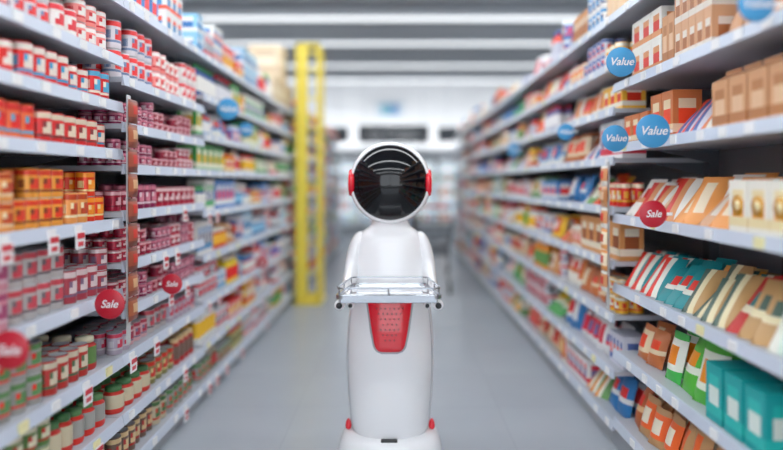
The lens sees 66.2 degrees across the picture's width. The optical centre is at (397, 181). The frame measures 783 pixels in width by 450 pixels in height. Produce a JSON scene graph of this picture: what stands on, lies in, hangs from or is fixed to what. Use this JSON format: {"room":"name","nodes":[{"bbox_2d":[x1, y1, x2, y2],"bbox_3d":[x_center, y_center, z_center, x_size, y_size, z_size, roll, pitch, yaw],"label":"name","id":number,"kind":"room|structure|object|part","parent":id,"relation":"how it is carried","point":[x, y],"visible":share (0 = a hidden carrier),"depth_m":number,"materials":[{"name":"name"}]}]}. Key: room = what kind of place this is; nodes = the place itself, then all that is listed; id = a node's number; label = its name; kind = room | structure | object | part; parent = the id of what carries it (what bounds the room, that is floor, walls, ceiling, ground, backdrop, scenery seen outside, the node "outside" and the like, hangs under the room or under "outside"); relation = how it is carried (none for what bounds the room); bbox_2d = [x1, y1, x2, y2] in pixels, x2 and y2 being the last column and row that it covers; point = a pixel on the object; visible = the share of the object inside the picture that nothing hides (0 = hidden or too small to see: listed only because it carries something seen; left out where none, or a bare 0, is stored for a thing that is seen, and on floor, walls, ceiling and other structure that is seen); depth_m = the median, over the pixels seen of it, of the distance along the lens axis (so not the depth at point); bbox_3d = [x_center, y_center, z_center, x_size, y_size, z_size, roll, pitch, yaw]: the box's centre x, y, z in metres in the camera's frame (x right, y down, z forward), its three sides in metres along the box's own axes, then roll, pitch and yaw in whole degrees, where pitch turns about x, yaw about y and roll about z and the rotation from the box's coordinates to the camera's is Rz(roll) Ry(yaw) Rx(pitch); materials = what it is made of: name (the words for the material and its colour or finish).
{"room":"supermarket aisle","nodes":[
{"label":"supermarket aisle","id":0,"kind":"room"},
{"bbox_2d":[181,0,587,68],"bbox_3d":[0.000,-2.750,5.100,16.000,0.100,22.200,0,0,0],"label":"ceiling","id":1,"kind":"structure","parent":0,"point":[185,3],"depth_m":10.16,"materials":[{"name":"grey"}]},
{"bbox_2d":[328,56,348,141],"bbox_3d":[-1.250,-1.765,12.620,0.440,1.850,0.040,0,0,0],"label":"aisle sign","id":2,"kind":"object","parent":1,"relation":"hanging from","point":[342,133],"visible":0.62,"depth_m":12.60,"materials":[{"name":"grey"}]},
{"bbox_2d":[182,7,587,20],"bbox_3d":[0.000,-2.625,9.400,14.000,0.150,0.280,0,0,0],"label":"ceiling light","id":3,"kind":"object","parent":1,"relation":"attached to","point":[207,13],"depth_m":9.26,"materials":[{"name":"white plastic"}]},
{"bbox_2d":[215,25,562,32],"bbox_3d":[0.000,-2.640,10.360,16.000,0.119,0.120,0,0,0],"label":"ceiling beam","id":4,"kind":"structure","parent":1,"relation":"attached to","point":[224,28],"depth_m":10.30,"materials":[{"name":"grey metal"}]},
{"bbox_2d":[222,34,562,45],"bbox_3d":[0.000,-2.625,11.100,14.000,0.150,0.280,0,0,0],"label":"ceiling light","id":5,"kind":"object","parent":1,"relation":"attached to","point":[227,39],"depth_m":10.96,"materials":[{"name":"white plastic"}]},
{"bbox_2d":[358,67,428,142],"bbox_3d":[-0.100,-1.780,13.434,1.600,1.820,0.093,0,0,0],"label":"sign","id":6,"kind":"object","parent":1,"relation":"hanging from","point":[366,133],"visible":1,"depth_m":13.40,"materials":[{"name":"grey"}]},
{"bbox_2d":[246,49,550,55],"bbox_3d":[0.000,-2.640,12.260,16.000,0.119,0.120,0,0,0],"label":"ceiling beam","id":7,"kind":"structure","parent":1,"relation":"attached to","point":[290,52],"depth_m":12.20,"materials":[{"name":"grey metal"}]},
{"bbox_2d":[287,75,528,81],"bbox_3d":[0.000,-2.625,15.200,14.000,0.150,0.280,0,0,0],"label":"ceiling light","id":8,"kind":"object","parent":1,"relation":"attached to","point":[290,78],"depth_m":15.06,"materials":[{"name":"white plastic"}]},
{"bbox_2d":[287,69,534,74],"bbox_3d":[0.000,-2.640,14.360,16.000,0.119,0.120,0,0,0],"label":"ceiling beam","id":9,"kind":"structure","parent":1,"relation":"attached to","point":[289,71],"depth_m":14.30,"materials":[{"name":"grey metal"}]},
{"bbox_2d":[287,58,537,66],"bbox_3d":[0.000,-2.625,13.200,14.000,0.150,0.280,0,0,0],"label":"ceiling light","id":10,"kind":"object","parent":1,"relation":"attached to","point":[291,62],"depth_m":13.06,"materials":[{"name":"white plastic"}]},
{"bbox_2d":[437,127,457,141],"bbox_3d":[1.050,-1.765,12.620,0.440,1.850,0.040,0,0,0],"label":"aisle sign","id":11,"kind":"object","parent":1,"relation":"hanging from","point":[444,134],"visible":0.68,"depth_m":12.60,"materials":[{"name":"grey"}]},
{"bbox_2d":[159,235,617,449],"bbox_3d":[0.000,1.400,5.100,16.000,0.100,22.200,0,0,0],"label":"floor","id":12,"kind":"structure","parent":0,"point":[492,389],"depth_m":3.94,"materials":[{"name":"tile"}]},
{"bbox_2d":[0,0,137,449],"bbox_3d":[-1.417,0.275,1.677,0.601,2.150,1.855,0,0,0],"label":"shelf","id":13,"kind":"object","parent":12,"relation":"on","point":[15,152],"depth_m":2.21,"materials":[{"name":"metal"}]},
{"bbox_2d":[0,330,29,369],"bbox_3d":[-1.103,0.476,1.699,0.119,0.112,0.010,0,0,0],"label":"sign","id":14,"kind":"object","parent":13,"relation":"attached to","point":[14,346],"visible":1,"depth_m":1.70,"materials":[{"name":"red plastic"}]},
{"bbox_2d":[0,0,108,449],"bbox_3d":[-1.345,0.105,1.654,0.284,2.249,1.762,0,0,0],"label":"food","id":15,"kind":"object","parent":13,"relation":"in","point":[36,283],"visible":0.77,"depth_m":2.11,"materials":[{"name":"metal"}]},
{"bbox_2d":[93,289,124,318],"bbox_3d":[-1.103,0.466,2.289,0.120,0.114,0.010,0,0,0],"label":"sign","id":16,"kind":"object","parent":13,"relation":"attached to","point":[109,303],"visible":1,"depth_m":2.29,"materials":[{"name":"red plastic"}]},
{"bbox_3d":[-1.135,0.160,2.560,0.037,1.060,0.090,0,0,0],"label":"hanging strip of snacks","id":17,"kind":"part","parent":13,"relation":"part of","materials":[{"name":"plastic"}]},
{"bbox_2d":[26,0,204,449],"bbox_3d":[-1.438,0.275,3.095,0.558,2.150,1.070,0,0,0],"label":"shelf","id":18,"kind":"object","parent":12,"relation":"on","point":[165,41],"visible":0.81,"depth_m":3.02,"materials":[{"name":"metal"}]},
{"bbox_2d":[68,0,195,449],"bbox_3d":[-1.337,0.102,3.096,0.270,2.253,1.026,0,0,0],"label":"food","id":19,"kind":"object","parent":18,"relation":"in","point":[120,389],"visible":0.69,"depth_m":2.93,"materials":[{"name":"metal"}]},
{"bbox_2d":[159,274,181,293],"bbox_3d":[-1.107,0.496,2.918,0.113,0.100,0.012,0,0,2],"label":"sign","id":20,"kind":"object","parent":18,"relation":"attached to","point":[171,283],"visible":1,"depth_m":2.92,"materials":[{"name":"red plastic"}]},
{"bbox_2d":[131,52,250,404],"bbox_3d":[-1.438,0.200,4.190,0.558,2.300,1.120,0,0,0],"label":"shelf","id":21,"kind":"object","parent":12,"relation":"on","point":[210,104],"visible":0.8,"depth_m":4.07,"materials":[{"name":"metal"}]},
{"bbox_2d":[176,13,243,383],"bbox_3d":[-1.305,0.096,4.190,0.202,2.266,1.075,0,0,0],"label":"packaged groceries","id":22,"kind":"object","parent":21,"relation":"in","point":[222,270],"visible":0.62,"depth_m":3.98,"materials":[{"name":"cardboard"}]},
{"bbox_2d":[217,98,238,119],"bbox_3d":[-1.100,-0.472,3.878,0.140,0.140,0.012,0,0,1],"label":"sign","id":23,"kind":"object","parent":21,"relation":"attached to","point":[227,108],"visible":1,"depth_m":3.88,"materials":[{"name":"blue plastic"}]},
{"bbox_2d":[237,123,252,136],"bbox_3d":[-1.105,-0.376,4.338,0.115,0.104,0.012,0,0,2],"label":"sign","id":24,"kind":"object","parent":21,"relation":"attached to","point":[245,129],"visible":1,"depth_m":4.34,"materials":[{"name":"blue plastic"}]},
{"bbox_2d":[191,83,277,350],"bbox_3d":[-1.438,0.200,5.300,0.558,2.300,1.100,0,0,0],"label":"shelf","id":25,"kind":"object","parent":12,"relation":"on","point":[253,91],"visible":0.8,"depth_m":5.23,"materials":[{"name":"metal"}]},
{"bbox_2d":[228,48,272,335],"bbox_3d":[-1.303,0.079,5.301,0.205,2.299,1.057,0,0,0],"label":"packaged groceries","id":26,"kind":"object","parent":25,"relation":"in","point":[255,221],"visible":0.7,"depth_m":5.11,"materials":[{"name":"cardboard"}]},
{"bbox_2d":[254,256,267,267],"bbox_3d":[-1.107,0.647,4.848,0.113,0.100,0.012,0,0,2],"label":"sign","id":27,"kind":"object","parent":25,"relation":"attached to","point":[261,261],"visible":1,"depth_m":4.85,"materials":[{"name":"red plastic"}]},
{"bbox_2d":[230,102,295,319],"bbox_3d":[-1.438,0.200,6.400,0.558,2.300,1.100,0,0,0],"label":"shelf","id":28,"kind":"object","parent":12,"relation":"on","point":[272,134],"visible":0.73,"depth_m":6.36,"materials":[{"name":"metal"}]},
{"bbox_2d":[248,44,292,110],"bbox_3d":[-1.400,-1.113,6.465,0.340,0.662,1.070,0,0,0],"label":"boxes","id":29,"kind":"object","parent":28,"relation":"on","point":[271,58],"visible":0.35,"depth_m":6.30},
{"bbox_2d":[264,110,292,306],"bbox_3d":[-1.277,0.252,6.399,0.148,1.955,1.053,0,0,0],"label":"packaged groceries","id":30,"kind":"object","parent":28,"relation":"in","point":[281,189],"visible":0.82,"depth_m":6.26,"materials":[{"name":"cardboard"}]},
{"bbox_2d":[257,117,313,296],"bbox_3d":[-1.440,0.200,7.675,0.553,2.300,1.250,0,0,0],"label":"shelf","id":31,"kind":"object","parent":12,"relation":"on","point":[269,239],"visible":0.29,"depth_m":7.88,"materials":[{"name":"metal"}]},
{"bbox_2d":[284,98,309,285],"bbox_3d":[-1.276,0.110,7.673,0.148,2.238,1.199,0,0,0],"label":"packaged groceries","id":32,"kind":"object","parent":31,"relation":"in","point":[292,260],"visible":0.25,"depth_m":7.09,"materials":[{"name":"cardboard"}]},
{"bbox_2d":[281,125,324,278],"bbox_3d":[-1.440,0.200,8.925,0.553,2.300,1.250,0,0,0],"label":"shelf","id":33,"kind":"object","parent":12,"relation":"on","point":[313,147],"visible":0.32,"depth_m":8.80,"materials":[{"name":"metal"}]},
{"bbox_2d":[308,111,320,269],"bbox_3d":[-1.277,0.107,8.922,0.147,2.243,1.216,0,0,0],"label":"packaged groceries","id":34,"kind":"object","parent":33,"relation":"in","point":[312,172],"visible":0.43,"depth_m":8.62,"materials":[{"name":"cardboard"}]},
{"bbox_2d":[293,43,325,304],"bbox_3d":[-0.998,-0.092,6.825,0.305,2.885,0.450,0,0,0],"label":"display stand","id":35,"kind":"object","parent":12,"relation":"on","point":[303,297],"visible":1,"depth_m":6.63,"materials":[{"name":"yellow paint"}]},
{"bbox_3d":[-1.048,-0.105,6.635,0.095,2.790,0.010,0,0,0],"label":"panel","id":36,"kind":"part","parent":35,"relation":"part of","materials":[{"name":"yellow paint"}]},
{"bbox_2d":[308,133,332,263],"bbox_3d":[-1.440,0.200,10.175,0.553,2.300,1.250,0,0,0],"label":"shelf","id":37,"kind":"object","parent":12,"relation":"on","point":[327,256],"visible":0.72,"depth_m":10.20,"materials":[{"name":"metal"}]},
{"bbox_2d":[314,119,329,255],"bbox_3d":[-1.276,0.107,10.175,0.148,2.244,1.204,0,0,0],"label":"packaged groceries","id":38,"kind":"object","parent":37,"relation":"in","point":[326,129],"visible":0.43,"depth_m":10.26,"materials":[{"name":"cardboard"}]},
{"bbox_2d":[308,139,339,255],"bbox_3d":[-1.440,0.200,11.400,0.553,2.300,1.200,0,0,0],"label":"shelf","id":39,"kind":"object","parent":12,"relation":"on","point":[335,248],"visible":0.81,"depth_m":11.36,"materials":[{"name":"metal"}]},
{"bbox_2d":[325,128,336,249],"bbox_3d":[-1.278,0.109,11.402,0.146,2.240,1.154,0,0,0],"label":"packaged groceries","id":40,"kind":"object","parent":39,"relation":"in","point":[332,213],"visible":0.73,"depth_m":11.21,"materials":[{"name":"cardboard"}]},
{"bbox_2d":[320,149,358,234],"bbox_3d":[-1.505,0.250,15.680,0.990,2.200,0.840,0,0,0],"label":"freezer","id":41,"kind":"object","parent":12,"relation":"on","point":[347,211],"visible":0.46,"depth_m":15.38,"materials":[{"name":"grey"}]},
{"bbox_2d":[359,149,372,230],"bbox_3d":[-0.505,0.250,15.680,0.990,2.200,0.840,0,0,0],"label":"freezer","id":42,"kind":"object","parent":12,"relation":"on","point":[365,222],"visible":0.05,"depth_m":15.38,"materials":[{"name":"grey"}]},
{"bbox_2d":[334,142,442,449],"bbox_3d":[-0.037,0.580,2.739,0.496,1.540,0.738,0,0,0],"label":"robot","id":43,"kind":"object","parent":12,"relation":"on","point":[389,285],"visible":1,"depth_m":2.71,"materials":[{"name":"white plastic"}]},
{"bbox_2d":[345,418,351,428],"bbox_3d":[-0.234,1.143,2.840,0.029,0.054,0.029,0,0,-41],"label":"light","id":44,"kind":"object","parent":43,"relation":"on","point":[348,424],"depth_m":2.83,"materials":[{"name":"red plastic"}]},
{"bbox_3d":[-0.224,0.367,2.697,0.097,0.265,0.488,0,0,10],"label":"arm","id":45,"kind":"part","parent":43,"relation":"part of","materials":[{"name":"white plastic"}]},
{"bbox_2d":[336,276,441,302],"bbox_3d":[-0.037,0.452,2.520,0.424,0.066,0.300,0,0,0],"label":"tray","id":46,"kind":"object","parent":43,"relation":"on","point":[349,291],"depth_m":2.45,"materials":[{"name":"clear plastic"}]},
{"bbox_3d":[-0.037,0.633,2.697,0.212,0.259,0.060,0,0,0],"label":"speaker panel","id":47,"kind":"part","parent":43,"relation":"part of","materials":[{"name":"red plastic"}]},
{"bbox_3d":[0.150,0.367,2.697,0.097,0.265,0.488,0,0,-10],"label":"arm","id":48,"kind":"part","parent":43,"relation":"part of","materials":[{"name":"white plastic"}]},
{"bbox_2d":[429,418,434,428],"bbox_3d":[0.160,1.143,2.840,0.029,0.054,0.029,0,0,-41],"label":"light","id":49,"kind":"object","parent":43,"relation":"on","point":[431,422],"depth_m":2.83,"materials":[{"name":"red plastic"}]},
{"bbox_2d":[408,149,436,233],"bbox_3d":[0.495,0.250,15.680,0.990,2.200,0.840,0,0,0],"label":"freezer","id":50,"kind":"object","parent":12,"relation":"on","point":[429,155],"visible":0.16,"depth_m":15.38,"materials":[{"name":"grey metal"}]},
{"bbox_2d":[410,205,453,294],"bbox_3d":[0.440,0.831,7.624,0.577,1.037,1.026,0,0,0],"label":"shopping cart","id":51,"kind":"object","parent":12,"relation":"on","point":[414,223],"visible":0.6,"depth_m":7.48,"materials":[{"name":"grey metal"}]},
{"bbox_3d":[0.440,0.330,8.120,0.500,0.035,0.035,0,0,0],"label":"handle","id":52,"kind":"part","parent":51,"relation":"part of","materials":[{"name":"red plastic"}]},
{"bbox_2d":[437,149,475,234],"bbox_3d":[1.495,0.250,15.680,0.990,2.200,0.840,0,0,0],"label":"freezer","id":53,"kind":"object","parent":12,"relation":"on","point":[446,158],"visible":0.52,"depth_m":15.38,"materials":[{"name":"grey"}]},
{"bbox_2d":[454,133,488,259],"bbox_3d":[1.343,0.200,10.800,0.553,2.300,1.200,0,0,0],"label":"shelf","id":54,"kind":"object","parent":12,"relation":"on","point":[459,136],"visible":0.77,"depth_m":10.83,"materials":[{"name":"metal"}]},
{"bbox_2d":[457,119,473,252],"bbox_3d":[1.219,0.065,10.840,0.234,2.289,1.256,0,0,0],"label":"packaged groceries","id":55,"kind":"object","parent":54,"relation":"in","point":[461,213],"visible":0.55,"depth_m":10.75,"materials":[{"name":"cardboard"}]},
{"bbox_2d":[461,126,495,270],"bbox_3d":[1.343,0.200,9.600,0.553,2.300,1.200,0,0,0],"label":"shelf","id":56,"kind":"object","parent":12,"relation":"on","point":[466,260],"visible":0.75,"depth_m":9.62,"materials":[{"name":"metal"}]},
{"bbox_2d":[464,112,480,261],"bbox_3d":[1.213,0.079,9.626,0.232,2.259,1.232,0,0,0],"label":"packaged groceries","id":57,"kind":"object","parent":56,"relation":"in","point":[470,184],"visible":0.57,"depth_m":9.38,"materials":[{"name":"cardboard"}]},
{"bbox_2d":[469,117,515,284],"bbox_3d":[1.343,0.200,8.400,0.553,2.300,1.200,0,0,0],"label":"shelf","id":58,"kind":"object","parent":12,"relation":"on","point":[478,123],"visible":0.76,"depth_m":8.38,"materials":[{"name":"metal"}]},
{"bbox_2d":[473,102,492,273],"bbox_3d":[1.214,0.060,8.396,0.221,2.299,1.168,0,0,0],"label":"packaged groceries","id":59,"kind":"object","parent":58,"relation":"in","point":[482,224],"visible":0.77,"depth_m":8.28,"materials":[{"name":"cardboard"}]},
{"bbox_2d":[480,105,535,303],"bbox_3d":[1.343,0.200,7.200,0.553,2.300,1.200,0,0,0],"label":"shelf","id":60,"kind":"object","parent":12,"relation":"on","point":[493,113],"visible":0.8,"depth_m":7.23,"materials":[{"name":"metal"}]},
{"bbox_2d":[484,87,505,289],"bbox_3d":[1.208,0.073,7.237,0.203,2.272,1.229,0,0,0],"label":"packaged groceries","id":61,"kind":"object","parent":60,"relation":"in","point":[491,204],"visible":0.69,"depth_m":7.00,"materials":[{"name":"cardboard"}]},
{"bbox_2d":[495,88,568,330],"bbox_3d":[1.343,0.200,6.000,0.553,2.300,1.200,0,0,0],"label":"shelf","id":62,"kind":"object","parent":12,"relation":"on","point":[512,100],"visible":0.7,"depth_m":5.95,"materials":[{"name":"metal"}]},
{"bbox_2d":[500,74,534,315],"bbox_3d":[1.218,0.094,6.013,0.230,2.230,1.201,0,0,0],"label":"packaged groceries","id":63,"kind":"object","parent":62,"relation":"in","point":[520,243],"visible":0.68,"depth_m":5.95,"materials":[{"name":"cardboard"}]},
{"bbox_2d":[517,61,617,374],"bbox_3d":[1.343,0.200,4.800,0.553,2.300,1.200,0,0,0],"label":"shelf","id":64,"kind":"object","parent":12,"relation":"on","point":[541,79],"visible":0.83,"depth_m":4.71,"materials":[{"name":"metal"}]},
{"bbox_2d":[508,144,521,155],"bbox_3d":[1.005,-0.276,5.168,0.121,0.110,0.012,0,0,2],"label":"sign","id":65,"kind":"object","parent":64,"relation":"attached to","point":[513,149],"visible":1,"depth_m":5.17,"materials":[{"name":"blue plastic"}]},
{"bbox_2d":[524,30,580,351],"bbox_3d":[1.247,0.067,4.845,0.292,2.285,1.270,0,0,0],"label":"packaged groceries","id":66,"kind":"object","parent":64,"relation":"in","point":[544,255],"visible":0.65,"depth_m":4.57,"materials":[{"name":"cardboard"}]},
{"bbox_2d":[551,13,705,449],"bbox_3d":[1.343,0.200,3.600,0.553,2.300,1.200,0,0,0],"label":"shelf","id":67,"kind":"object","parent":12,"relation":"on","point":[656,164],"visible":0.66,"depth_m":3.45,"materials":[{"name":"metal"}]},
{"bbox_2d":[558,124,576,139],"bbox_3d":[1.008,-0.298,3.568,0.116,0.100,0.012,0,0,2],"label":"sign","id":68,"kind":"object","parent":67,"relation":"attached to","point":[565,131],"visible":1,"depth_m":3.57,"materials":[{"name":"blue"}]},
{"bbox_2d":[559,0,646,417],"bbox_3d":[1.254,0.059,3.656,0.296,2.301,1.266,0,0,0],"label":"packaged groceries","id":69,"kind":"object","parent":67,"relation":"in","point":[626,241],"visible":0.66,"depth_m":3.41,"materials":[{"name":"cardboard"}]},
{"bbox_2d":[600,0,782,449],"bbox_3d":[1.318,0.245,1.948,0.604,2.210,2.195,0,0,0],"label":"shelf","id":70,"kind":"object","parent":12,"relation":"on","point":[753,146],"depth_m":2.46,"materials":[{"name":"metal"}]},
{"bbox_3d":[1.034,0.265,3.000,0.037,0.730,0.090,0,0,0],"label":"hanging strip of snacks","id":71,"kind":"part","parent":70,"relation":"part of","materials":[{"name":"plastic"}]},
{"bbox_2d":[602,125,630,151],"bbox_3d":[1.000,-0.200,2.748,0.132,0.122,0.012,0,0,1],"label":"sign","id":72,"kind":"object","parent":70,"relation":"attached to","point":[615,138],"visible":1,"depth_m":2.75,"materials":[{"name":"blue plastic"}]},
{"bbox_2d":[606,47,635,76],"bbox_3d":[1.000,-0.538,2.688,0.134,0.134,0.012,0,0,1],"label":"sign","id":73,"kind":"object","parent":70,"relation":"attached to","point":[621,61],"visible":1,"depth_m":2.69,"materials":[{"name":"blue"}]},
{"bbox_2d":[636,114,672,147],"bbox_3d":[0.995,-0.198,2.328,0.142,0.132,0.012,0,0,1],"label":"sign","id":74,"kind":"object","parent":70,"relation":"attached to","point":[652,130],"visible":1,"depth_m":2.33,"materials":[{"name":"blue plastic"}]},
{"bbox_2d":[639,200,672,227],"bbox_3d":[1.002,0.124,2.329,0.129,0.106,0.010,0,0,0],"label":"sign","id":75,"kind":"object","parent":70,"relation":"attached to","point":[652,213],"visible":1,"depth_m":2.33,"materials":[{"name":"red plastic"}]},
{"bbox_2d":[624,0,782,449],"bbox_3d":[1.304,0.033,1.944,0.409,2.293,2.168,0,0,0],"label":"packaged groceries","id":76,"kind":"object","parent":70,"relation":"in","point":[746,401],"visible":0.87,"depth_m":2.26,"materials":[{"name":"cardboard"}]},
{"bbox_2d":[737,0,782,21],"bbox_3d":[1.003,-0.492,1.658,0.126,0.100,0.012,0,0,2],"label":"sign","id":77,"kind":"object","parent":70,"relation":"attached to","point":[750,10],"visible":1,"depth_m":1.66,"materials":[{"name":"blue plastic"}]},
{"bbox_2d":[287,82,521,148],"bbox_3d":[0.000,-0.675,16.250,16.000,4.050,0.100,0,0,0],"label":"wall","id":78,"kind":"structure","parent":0,"point":[445,104],"depth_m":16.20,"materials":[{"name":"white paint"}]},
{"bbox_2d":[376,102,403,116],"bbox_3d":[-0.225,-1.950,16.165,0.750,0.400,0.069,0,0,0],"label":"poster","id":79,"kind":"object","parent":78,"relation":"attached to","point":[383,109],"visible":1,"depth_m":16.15,"materials":[{"name":"blue paper"}]}
]}

